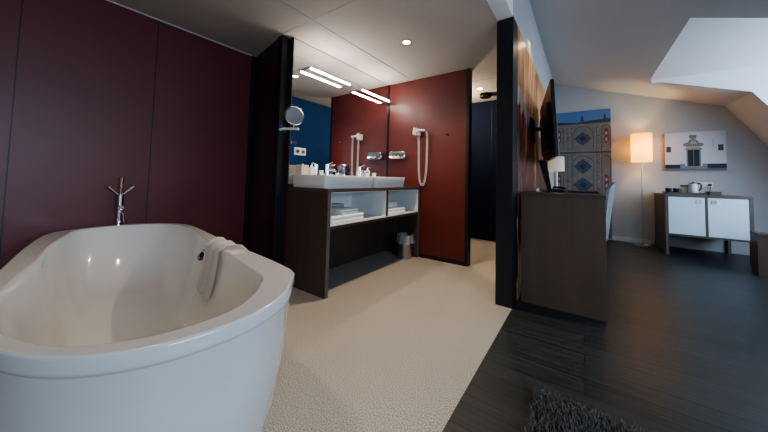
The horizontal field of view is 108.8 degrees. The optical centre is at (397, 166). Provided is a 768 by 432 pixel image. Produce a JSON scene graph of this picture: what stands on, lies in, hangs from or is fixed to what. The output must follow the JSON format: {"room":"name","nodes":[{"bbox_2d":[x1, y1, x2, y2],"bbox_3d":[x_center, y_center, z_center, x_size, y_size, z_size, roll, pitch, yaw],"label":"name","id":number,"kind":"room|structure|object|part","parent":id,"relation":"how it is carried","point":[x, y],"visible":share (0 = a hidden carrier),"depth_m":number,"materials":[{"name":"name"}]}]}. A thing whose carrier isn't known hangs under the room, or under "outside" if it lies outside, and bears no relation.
{"room":"hotel room","nodes":[
{"label":"hotel room","id":0,"kind":"room"},
{"bbox_2d":[0,0,251,268],"bbox_3d":[-2.803,-0.175,1.478,0.101,2.357,4.100,0,-3,34],"label":"wall","id":1,"kind":"structure","parent":0,"point":[94,93],"depth_m":2.18,"materials":[{"name":"red paint"}]},
{"bbox_2d":[106,0,251,55],"bbox_3d":[-2.763,-1.351,1.451,0.014,0.008,3.980,0,-3,34],"label":"trim","id":2,"kind":"structure","parent":1,"relation":"attached to","point":[106,0],"depth_m":2.50,"materials":[{"name":"grey"}]},
{"bbox_2d":[242,56,255,247],"bbox_3d":[-1.663,-0.074,3.070,0.012,2.356,0.049,0,-3,34],"label":"trim","id":3,"kind":"structure","parent":1,"relation":"attached to","point":[253,59],"depth_m":3.07,"materials":[{"name":"black wood"}]},
{"bbox_2d":[247,39,277,258],"bbox_3d":[-1.399,-0.077,2.887,0.083,2.357,0.689,4,-4,-44],"label":"wall","id":4,"kind":"structure","parent":0,"point":[266,62],"depth_m":2.85,"materials":[{"name":"black paint"}]},
{"bbox_2d":[278,106,303,132],"bbox_3d":[-1.018,-0.440,2.562,0.223,0.239,0.147,1,-3,16],"label":"magnifying mirror","id":5,"kind":"object","parent":4,"relation":"attached to","point":[294,115],"visible":1,"depth_m":2.55,"materials":[{"name":"silver metal"}]},
{"bbox_3d":[-1.100,-0.359,2.617,0.012,0.080,0.080,0,-3,34],"label":"wall plate","id":6,"kind":"part","parent":5,"relation":"part of","materials":[{"name":"silver metal"}]},
{"bbox_3d":[-1.007,-0.367,2.573,0.204,0.069,0.024,0,-3,25],"label":"arm","id":7,"kind":"part","parent":5,"relation":"part of","materials":[{"name":"silver metal"}]},
{"bbox_3d":[-0.959,-0.469,2.547,0.156,0.156,0.006,4,-3,-40],"label":"glass","id":8,"kind":"part","parent":5,"relation":"part of","materials":[{"name":"white mirror"}]},
{"bbox_2d":[110,0,497,102],"bbox_3d":[-0.893,-1.323,2.085,2.607,0.080,7.120,0,-3,34],"label":"ceiling","id":9,"kind":"structure","parent":0,"point":[445,36],"depth_m":2.50,"materials":[{"name":"white paint"}]},
{"bbox_2d":[271,0,496,81],"bbox_3d":[-1.156,-1.309,1.605,2.507,0.005,6.032,0,-3,34],"label":"trim","id":10,"kind":"structure","parent":9,"relation":"attached to","point":[310,21],"depth_m":2.53,"materials":[{"name":"grey paint"}]},
{"bbox_2d":[402,40,410,44],"bbox_3d":[0.085,-1.228,2.717,0.094,0.006,0.094,0,-3,34],"label":"recessed light","id":11,"kind":"object","parent":9,"relation":"in","point":[406,42],"visible":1,"depth_m":2.72,"materials":[{"name":"white"}]},
{"bbox_2d":[479,92,490,98],"bbox_3d":[1.361,-1.099,4.271,0.180,0.060,0.180,0,-3,34],"label":"ceiling vent","id":12,"kind":"object","parent":9,"relation":"in","point":[485,95],"visible":1,"depth_m":4.23,"materials":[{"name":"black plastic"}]},
{"bbox_2d":[281,37,339,265],"bbox_3d":[-0.659,-0.040,3.317,0.140,2.357,1.586,0,-3,34],"label":"wall","id":13,"kind":"structure","parent":0,"point":[286,185],"depth_m":2.63,"materials":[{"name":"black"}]},
{"bbox_2d":[269,35,289,263],"bbox_3d":[-1.138,-0.082,2.633,0.072,2.356,0.086,0,-3,34],"label":"trim","id":14,"kind":"structure","parent":13,"relation":"attached to","point":[282,80],"depth_m":2.61,"materials":[{"name":"black wood"}]},
{"bbox_2d":[288,38,388,183],"bbox_3d":[-0.591,-0.502,3.292,0.007,1.421,1.569,0,-3,34],"label":"wall mirror","id":15,"kind":"object","parent":13,"relation":"attached to","point":[341,124],"visible":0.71,"depth_m":3.12,"materials":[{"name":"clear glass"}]},
{"bbox_2d":[294,147,305,155],"bbox_3d":[-0.967,-0.148,2.720,0.010,0.073,0.130,0,-3,34],"label":"wall socket","id":16,"kind":"object","parent":15,"relation":"attached to","point":[297,151],"visible":1,"depth_m":2.71,"materials":[{"name":"white plastic"}]},
{"bbox_2d":[303,66,350,86],"bbox_3d":[-0.749,-0.965,2.977,0.092,0.026,0.605,0,-3,34],"label":"light","id":17,"kind":"object","parent":15,"relation":"attached to","point":[307,67],"visible":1,"depth_m":2.91,"materials":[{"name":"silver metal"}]},
{"bbox_2d":[355,88,389,102],"bbox_3d":[-0.318,-0.926,3.617,0.092,0.026,0.620,0,-3,34],"label":"light","id":18,"kind":"object","parent":15,"relation":"attached to","point":[385,101],"visible":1,"depth_m":3.55,"materials":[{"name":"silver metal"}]},
{"bbox_2d":[388,69,465,261],"bbox_3d":[0.289,-0.001,3.682,1.305,2.357,0.080,0,-3,34],"label":"wall","id":19,"kind":"structure","parent":0,"point":[436,104],"depth_m":3.51,"materials":[{"name":"red paint"}]},
{"bbox_2d":[386,85,389,176],"bbox_3d":[-0.144,-0.464,3.946,0.017,1.426,0.014,0,-3,34],"label":"trim","id":20,"kind":"structure","parent":19,"relation":"attached to","point":[389,85],"depth_m":3.94,"materials":[{"name":"black"}]},
{"bbox_2d":[389,151,406,159],"bbox_3d":[-0.014,-0.155,3.785,0.270,0.110,0.102,0,-3,34],"label":"dispenser","id":21,"kind":"object","parent":19,"relation":"attached to","point":[393,155],"visible":1,"depth_m":3.75,"materials":[{"name":"silver metal"}]},
{"bbox_2d":[413,127,428,185],"bbox_3d":[0.292,-0.132,3.573,0.208,0.765,0.110,0,-3,34],"label":"hair dryer","id":22,"kind":"object","parent":19,"relation":"attached to","point":[416,132],"visible":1,"depth_m":3.58,"materials":[{"name":"white plastic"}]},
{"bbox_3d":[0.322,-0.105,3.576,0.162,0.712,0.034,0,-3,34],"label":"coiled cord","id":23,"kind":"part","parent":22,"relation":"part of","materials":[{"name":"white plastic"}]},
{"bbox_2d":[419,253,463,265],"bbox_3d":[0.307,1.150,3.543,1.135,0.045,0.012,0,-3,34],"label":"baseboard","id":24,"kind":"structure","parent":19,"relation":"attached to","point":[451,261],"depth_m":3.38,"materials":[{"name":"black wood"}]},
{"bbox_2d":[464,68,471,266],"bbox_3d":[0.847,-0.005,3.306,0.042,2.356,0.100,0,-3,34],"label":"trim","id":25,"kind":"structure","parent":19,"relation":"attached to","point":[468,145],"depth_m":3.28,"materials":[{"name":"black"}]},
{"bbox_2d":[471,100,496,241],"bbox_3d":[1.043,0.075,4.942,2.607,2.357,0.082,0,-3,34],"label":"wall","id":26,"kind":"structure","parent":0,"point":[483,155],"depth_m":4.62,"materials":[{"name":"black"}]},
{"bbox_2d":[471,238,495,242],"bbox_3d":[1.032,1.238,4.822,2.507,0.022,0.015,0,-3,34],"label":"baseboard","id":27,"kind":"structure","parent":26,"relation":"attached to","point":[471,238],"depth_m":4.55,"materials":[{"name":"beige"}]},
{"bbox_2d":[263,240,767,431],"bbox_3d":[1.175,1.151,1.552,6.600,0.100,8.800,0,-3,34],"label":"floor","id":28,"kind":"structure","parent":0,"point":[682,345],"depth_m":1.64,"materials":[{"name":"brown wood"}]},
{"bbox_2d":[106,176,135,224],"bbox_3d":[-2.187,0.564,2.146,0.114,0.971,0.136,2,-3,-5],"label":"mixer","id":29,"kind":"object","parent":28,"relation":"on","point":[120,207],"visible":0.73,"depth_m":2.16,"materials":[{"name":"silver metal"}]},
{"bbox_3d":[-2.207,0.190,2.136,0.024,0.096,0.090,0,-3,19],"label":"handle","id":30,"kind":"part","parent":29,"relation":"part of","materials":[{"name":"silver metal"}]},
{"bbox_3d":[-2.162,0.319,2.140,0.069,0.038,0.038,0,-3,34],"label":"spout","id":31,"kind":"part","parent":29,"relation":"part of","materials":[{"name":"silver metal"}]},
{"bbox_3d":[-2.183,0.158,2.168,0.039,0.157,0.024,0,-3,34],"label":"handle","id":32,"kind":"part","parent":29,"relation":"part of","materials":[{"name":"silver metal"}]},
{"bbox_3d":[-2.164,0.194,2.200,0.090,0.096,0.024,4,-4,-41],"label":"handle","id":33,"kind":"part","parent":29,"relation":"part of","materials":[{"name":"silver metal"}]},
{"bbox_2d":[0,223,294,431],"bbox_3d":[-1.346,0.734,1.379,2.200,0.600,0.831,-1,-3,40],"label":"bathtub","id":34,"kind":"object","parent":28,"relation":"on","point":[109,328],"visible":0.94,"depth_m":0.89,"materials":[{"name":"white ceramic"}]},
{"bbox_2d":[196,237,248,299],"bbox_3d":[-0.999,0.567,1.546,0.345,0.286,0.160,-1,-3,39],"label":"towel","id":35,"kind":"object","parent":34,"relation":"on","point":[205,283],"visible":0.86,"depth_m":1.54,"materials":[{"name":"white fabric"}]},
{"bbox_2d":[285,186,419,298],"bbox_3d":[-0.387,0.682,3.081,0.562,0.905,1.569,0,-3,34],"label":"vanity unit","id":36,"kind":"object","parent":28,"relation":"on","point":[314,245],"visible":0.88,"depth_m":2.80,"materials":[{"name":"brown wood"}]},
{"bbox_3d":[-0.815,0.658,2.450,0.558,0.875,0.035,0,-3,34],"label":"panel","id":37,"kind":"part","parent":36,"relation":"part of","materials":[{"name":"brown wood"}]},
{"bbox_2d":[331,212,363,223],"bbox_3d":[-0.579,0.478,2.622,0.312,0.066,0.423,0,-3,34],"label":"towel","id":38,"kind":"object","parent":36,"relation":"on","point":[335,218],"visible":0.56,"depth_m":2.52,"materials":[{"name":"white fabric"}]},
{"bbox_2d":[331,207,357,213],"bbox_3d":[-0.509,0.422,2.624,0.159,0.044,0.231,0,-3,34],"label":"towel","id":39,"kind":"object","parent":38,"relation":"on","point":[344,210],"visible":0.87,"depth_m":2.56,"materials":[{"name":"white fabric"}]},
{"bbox_2d":[331,203,343,208],"bbox_3d":[-0.665,0.403,2.645,0.107,0.076,0.330,0,-3,34],"label":"towel","id":40,"kind":"object","parent":39,"relation":"on","point":[333,205],"visible":0.28,"depth_m":2.68,"materials":[{"name":"grey fabric"}]},
{"bbox_2d":[288,186,419,192],"bbox_3d":[-0.377,0.245,3.102,0.562,0.030,1.569,0,-3,34],"label":"countertop","id":41,"kind":"structure","parent":36,"relation":"on","point":[404,187],"depth_m":2.56,"materials":[{"name":"brown wood"}]},
{"bbox_2d":[292,174,373,188],"bbox_3d":[-0.627,0.149,2.736,0.490,0.117,0.663,0,-3,34],"label":"vessel sink","id":42,"kind":"object","parent":41,"relation":"in","point":[307,181],"visible":1,"depth_m":2.50,"materials":[{"name":"white ceramic"}]},
{"bbox_2d":[296,165,308,174],"bbox_3d":[-0.921,0.033,2.642,0.090,0.093,0.080,0,-3,34],"label":"carton","id":43,"kind":"object","parent":42,"relation":"on","point":[300,169],"visible":0.88,"depth_m":2.61,"materials":[{"name":"beige cardboard"}]},
{"bbox_2d":[308,163,315,174],"bbox_3d":[-0.863,0.026,2.754,0.064,0.119,0.065,3,-3,-33],"label":"soap dispenser","id":44,"kind":"object","parent":42,"relation":"on","point":[311,171],"visible":0.95,"depth_m":2.73,"materials":[{"name":"white plastic"}]},
{"bbox_2d":[326,162,335,174],"bbox_3d":[-0.697,0.023,2.872,0.152,0.144,0.048,0,-3,34],"label":"tap","id":45,"kind":"object","parent":42,"relation":"on","point":[328,169],"visible":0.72,"depth_m":2.88,"materials":[{"name":"silver metal"}]},
{"bbox_2d":[338,164,350,175],"bbox_3d":[-0.601,0.041,3.095,0.124,0.133,0.130,0,-3,34],"label":"tissue box","id":46,"kind":"object","parent":42,"relation":"on","point":[343,169],"visible":0.84,"depth_m":3.05,"materials":[{"name":"silver metal"}]},
{"bbox_2d":[372,177,404,187],"bbox_3d":[-0.271,0.182,3.264,0.490,0.117,0.598,0,-3,34],"label":"vessel sink","id":47,"kind":"object","parent":41,"relation":"in","point":[378,182],"visible":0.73,"depth_m":3.08,"materials":[{"name":"white ceramic"}]},
{"bbox_2d":[359,165,367,175],"bbox_3d":[-0.413,0.049,3.294,0.152,0.144,0.048,0,-3,34],"label":"tap","id":48,"kind":"object","parent":47,"relation":"on","point":[360,167],"visible":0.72,"depth_m":3.30,"materials":[{"name":"silver metal"}]},
{"bbox_3d":[-0.615,0.857,3.226,0.020,0.560,1.495,0,-3,34],"label":"panel","id":49,"kind":"part","parent":36,"relation":"part of","materials":[{"name":"brown wood"}]},
{"bbox_3d":[-0.334,0.403,3.142,0.526,0.278,0.033,0,-3,34],"label":"divider panel","id":50,"kind":"part","parent":36,"relation":"part of","materials":[{"name":"white"}]},
{"bbox_2d":[330,210,417,229],"bbox_3d":[-0.374,0.557,3.083,0.524,0.037,1.495,0,-3,34],"label":"shelf","id":51,"kind":"object","parent":36,"relation":"attached to","point":[369,217],"depth_m":2.92,"materials":[{"name":"white wood"}]},
{"bbox_2d":[388,206,404,214],"bbox_3d":[-0.126,0.519,3.283,0.286,0.066,0.381,0,-3,34],"label":"towel","id":52,"kind":"object","parent":36,"relation":"on","point":[392,210],"visible":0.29,"depth_m":3.21,"materials":[{"name":"white fabric"}]},
{"bbox_2d":[388,201,397,207],"bbox_3d":[-0.099,0.447,3.213,0.066,0.066,0.264,0,-3,34],"label":"rolled towel","id":53,"kind":"object","parent":52,"relation":"on","point":[394,203],"visible":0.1,"depth_m":3.22,"materials":[{"name":"white fabric"}]},
{"bbox_3d":[0.039,0.737,3.717,0.558,0.875,0.035,0,-3,34],"label":"panel","id":54,"kind":"part","parent":36,"relation":"part of","materials":[{"name":"brown wood"}]},
{"bbox_2d":[396,232,414,258],"bbox_3d":[0.095,1.018,3.532,0.247,0.298,0.250,0,-3,34],"label":"waste bin","id":55,"kind":"object","parent":28,"relation":"on","point":[405,242],"visible":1,"depth_m":3.45,"materials":[{"name":"silver metal"}]},
{"bbox_2d":[520,189,606,321],"bbox_3d":[1.771,0.720,2.898,0.594,0.912,1.750,0,-3,34],"label":"desk","id":56,"kind":"object","parent":28,"relation":"on","point":[564,264],"visible":0.89,"depth_m":2.15,"materials":[{"name":"brown wood"}]},
{"bbox_2d":[538,160,553,191],"bbox_3d":[1.418,0.089,2.637,0.135,0.308,0.160,0,-3,34],"label":"display stand","id":57,"kind":"object","parent":56,"relation":"on","point":[543,163],"visible":0.92,"depth_m":2.65,"materials":[{"name":"black plastic"}]},
{"bbox_2d":[548,156,564,188],"bbox_3d":[1.701,0.081,2.954,0.156,0.367,0.156,0,-3,34],"label":"table lamp","id":58,"kind":"object","parent":56,"relation":"on","point":[556,165],"visible":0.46,"depth_m":2.90,"materials":[{"name":"silver metal"}]},
{"bbox_3d":[1.700,0.127,2.952,0.032,0.250,0.032,0,-3,34],"label":"stem","id":59,"kind":"part","parent":58,"relation":"part of","materials":[{"name":"white metal"}]},
{"bbox_3d":[1.704,-0.025,2.959,0.156,0.155,0.156,0,-3,34],"label":"lamp shade","id":60,"kind":"part","parent":58,"relation":"part of","materials":[{"name":"white fabric"}]},
{"bbox_2d":[552,186,565,191],"bbox_3d":[1.584,0.222,2.699,0.123,0.056,0.180,0,-3,34],"label":"telephone","id":61,"kind":"object","parent":56,"relation":"on","point":[561,189],"visible":0.77,"depth_m":2.65,"materials":[{"name":"black plastic"}]},
{"bbox_2d":[568,190,598,193],"bbox_3d":[1.782,0.245,2.647,0.235,0.014,0.300,0,-3,34],"label":"folder","id":62,"kind":"object","parent":56,"relation":"on","point":[570,191],"visible":0.98,"depth_m":2.55,"materials":[{"name":"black leather"}]},
{"bbox_2d":[523,386,657,431],"bbox_3d":[0.777,0.995,-0.037,1.726,0.046,2.138,0,-3,34],"label":"shaggy rug","id":63,"kind":"object","parent":28,"relation":"on","point":[549,413],"visible":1,"depth_m":1.14,"materials":[{"name":"black fabric shag pile"}]},
{"bbox_2d":[605,182,614,240],"bbox_3d":[1.790,0.658,2.677,0.528,1.022,0.460,0,-3,34],"label":"desk chair","id":64,"kind":"object","parent":28,"relation":"on","point":[609,194],"visible":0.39,"depth_m":2.45,"materials":[{"name":"grey"}]},
{"bbox_2d":[608,132,652,246],"bbox_3d":[3.933,0.382,4.702,0.637,1.855,0.331,0,-3,34],"label":"floor lamp","id":65,"kind":"object","parent":28,"relation":"on","point":[641,143],"visible":1,"depth_m":4.53,"materials":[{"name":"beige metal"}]},
{"bbox_3d":[4.084,-0.313,4.608,0.272,0.470,0.272,0,-3,34],"label":"lamp shade","id":66,"kind":"part","parent":65,"relation":"part of","materials":[{"name":"white fabric"}]},
{"bbox_2d":[654,193,754,264],"bbox_3d":[4.466,0.857,4.087,0.846,0.872,0.736,0,-3,34],"label":"base cabinet","id":67,"kind":"object","parent":28,"relation":"on","point":[729,218],"visible":0.98,"depth_m":3.82,"materials":[{"name":"brown wood"}]},
{"bbox_3d":[4.133,0.875,4.313,0.035,0.842,0.732,0,-3,34],"label":"panel","id":68,"kind":"part","parent":67,"relation":"part of","materials":[{"name":"brown wood"}]},
{"bbox_2d":[662,191,708,194],"bbox_3d":[4.287,0.403,4.113,0.430,0.030,0.280,0,-3,34],"label":"serving tray","id":69,"kind":"object","parent":67,"relation":"on","point":[663,192],"visible":0.99,"depth_m":4.01,"materials":[{"name":"brown wood"}]},
{"bbox_2d":[665,188,673,191],"bbox_3d":[4.154,0.369,4.209,0.085,0.075,0.072,1,-3,9],"label":"mug","id":70,"kind":"object","parent":69,"relation":"on","point":[666,189],"visible":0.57,"depth_m":4.18,"materials":[{"name":"black ceramic"}]},
{"bbox_2d":[680,185,687,192],"bbox_3d":[4.328,0.346,4.156,0.074,0.125,0.074,0,-3,34],"label":"box","id":71,"kind":"object","parent":69,"relation":"on","point":[684,188],"visible":0.83,"depth_m":4.13,"materials":[{"name":"beige"}]},
{"bbox_2d":[687,182,701,192],"bbox_3d":[4.357,0.315,4.039,0.116,0.177,0.139,2,-3,-22],"label":"kettle","id":72,"kind":"object","parent":69,"relation":"on","point":[693,187],"visible":0.84,"depth_m":4.01,"materials":[{"name":"silver plastic"}]},
{"bbox_3d":[4.109,0.704,3.914,0.369,0.530,0.018,0,-3,34],"label":"door","id":73,"kind":"part","parent":67,"relation":"part of","materials":[{"name":"white"}]},
{"bbox_3d":[4.466,0.720,4.088,0.024,0.537,0.710,0,-3,34],"label":"divider panel","id":74,"kind":"part","parent":67,"relation":"part of","materials":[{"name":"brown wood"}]},
{"bbox_2d":[669,233,750,242],"bbox_3d":[4.465,1.001,4.083,0.770,0.025,0.730,0,-3,34],"label":"shelf","id":75,"kind":"object","parent":67,"relation":"attached to","point":[727,238],"depth_m":3.75,"materials":[{"name":"brown wood"}]},
{"bbox_2d":[705,191,721,195],"bbox_3d":[4.479,0.385,3.901,0.115,0.055,0.180,0,-3,34],"label":"box","id":76,"kind":"object","parent":67,"relation":"on","point":[711,193],"visible":0.87,"depth_m":3.83,"materials":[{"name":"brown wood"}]},
{"bbox_3d":[4.438,0.701,3.692,0.369,0.530,0.018,0,-3,34],"label":"door","id":77,"kind":"part","parent":67,"relation":"part of","materials":[{"name":"white"}]},
{"bbox_3d":[4.989,1.168,4.139,0.035,0.280,0.035,0,-3,34],"label":"leg","id":78,"kind":"part","parent":67,"relation":"part of","materials":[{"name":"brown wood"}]},
{"bbox_3d":[4.607,0.852,3.576,0.035,0.842,0.037,0,-3,34],"label":"leg","id":79,"kind":"part","parent":67,"relation":"part of","materials":[{"name":"brown wood"}]},
{"bbox_2d":[750,231,767,276],"bbox_3d":[4.451,0.998,2.951,0.808,0.485,0.160,0,-3,34],"label":"bench","id":80,"kind":"object","parent":28,"relation":"on","point":[759,240],"visible":1,"depth_m":3.10,"materials":[{"name":"brown wood"}]},
{"bbox_3d":[4.134,1.016,3.164,0.035,0.455,0.150,0,-3,34],"label":"panel","id":81,"kind":"part","parent":80,"relation":"part of","materials":[{"name":"brown wood"}]},
{"bbox_3d":[4.409,1.010,2.906,0.708,0.455,0.020,0,-3,34],"label":"panel","id":82,"kind":"part","parent":80,"relation":"part of","materials":[{"name":"brown wood"}]},
{"bbox_2d":[487,0,553,188],"bbox_3d":[0.658,-0.396,1.936,0.120,3.000,8.700,0,-3,34],"label":"wall","id":83,"kind":"structure","parent":0,"point":[523,14],"depth_m":2.99,"materials":[{"name":"grey paint"}]},
{"bbox_2d":[495,16,517,308],"bbox_3d":[0.923,-0.059,2.329,0.132,2.377,0.178,0,-3,34],"label":"trim","id":84,"kind":"structure","parent":83,"relation":"attached to","point":[507,29],"depth_m":2.26,"materials":[{"name":"black wood"}]},
{"bbox_2d":[517,28,548,298],"bbox_3d":[1.774,0.013,3.474,0.006,2.357,2.665,0,-3,34],"label":"wall mural","id":85,"kind":"object","parent":83,"relation":"attached to","point":[530,90],"visible":0.64,"depth_m":2.74,"materials":[{"name":"fabric"}]},
{"bbox_2d":[530,79,558,162],"bbox_3d":[1.549,-0.406,2.986,0.211,0.690,1.161,0,-3,23],"label":"television","id":86,"kind":"object","parent":85,"relation":"attached to","point":[548,128],"visible":0.96,"depth_m":2.60,"materials":[{"name":"black plastic"}]},
{"bbox_2d":[530,0,767,105],"bbox_3d":[1.688,-1.520,1.311,2.303,0.747,8.700,0,-3,34],"label":"ceiling","id":87,"kind":"structure","parent":0,"point":[618,46],"depth_m":3.34,"materials":[{"name":"white paint"}]},
{"bbox_2d":[555,85,767,254],"bbox_3d":[4.618,-0.181,4.506,3.573,2.992,0.001,0,-3,34],"label":"wall","id":88,"kind":"structure","parent":0,"point":[746,174],"depth_m":4.63,"materials":[{"name":"grey paint"}]},
{"bbox_2d":[557,108,611,238],"bbox_3d":[3.505,0.120,5.219,0.884,2.365,0.029,0,-3,34],"label":"wall mural","id":89,"kind":"object","parent":88,"relation":"attached to","point":[584,137],"visible":0.62,"depth_m":5.19,"materials":[{"name":"paper"}]},
{"bbox_2d":[608,236,651,243],"bbox_3d":[3.692,1.285,5.030,1.433,0.070,0.015,0,-3,34],"label":"baseboard","id":90,"kind":"structure","parent":88,"relation":"attached to","point":[634,240],"depth_m":4.78,"materials":[{"name":"grey wood"}]},
{"bbox_2d":[663,130,726,169],"bbox_3d":[4.740,-0.245,4.404,0.690,0.615,0.037,0,-3,34],"label":"picture","id":91,"kind":"object","parent":88,"relation":"attached to","point":[704,150],"visible":1,"depth_m":4.38,"materials":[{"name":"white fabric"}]},
{"bbox_2d":[699,182,712,190],"bbox_3d":[4.828,0.342,4.299,0.150,0.182,0.053,0,-3,34],"label":"wall socket","id":92,"kind":"object","parent":88,"relation":"attached to","point":[704,184],"visible":0.91,"depth_m":4.31,"materials":[{"name":"white plastic"}]},
{"bbox_3d":[4.841,0.289,4.319,0.150,0.075,0.011,0,-3,34],"label":"plate","id":93,"kind":"part","parent":92,"relation":"part of","materials":[{"name":"white plastic"}]},
{"bbox_2d":[650,18,767,80],"bbox_3d":[4.237,-1.345,2.691,2.360,0.001,1.910,0,-3,34],"label":"skylight","id":94,"kind":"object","parent":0,"point":[704,45],"depth_m":3.10,"materials":[{"name":"white glass"}]},
{"bbox_2d":[664,69,767,104],"bbox_3d":[4.744,-0.165,3.430,2.360,2.265,0.001,0,-3,34],"label":"wall","id":95,"kind":"structure","parent":0,"point":[755,81],"depth_m":3.64,"materials":[{"name":"white paint"}]},
{"bbox_2d":[651,65,767,83],"bbox_3d":[4.775,-1.273,3.470,2.340,0.044,0.012,0,-3,34],"label":"trim","id":96,"kind":"structure","parent":95,"relation":"attached to","point":[763,66],"depth_m":3.77,"materials":[{"name":"white paint"}]},
{"bbox_2d":[725,92,767,145],"bbox_3d":[3.099,-0.224,0.280,1.170,1.872,8.700,0,-3,34],"label":"ceiling","id":97,"kind":"structure","parent":0,"point":[749,109],"depth_m":3.86,"materials":[{"name":"white paint"}]}
]}

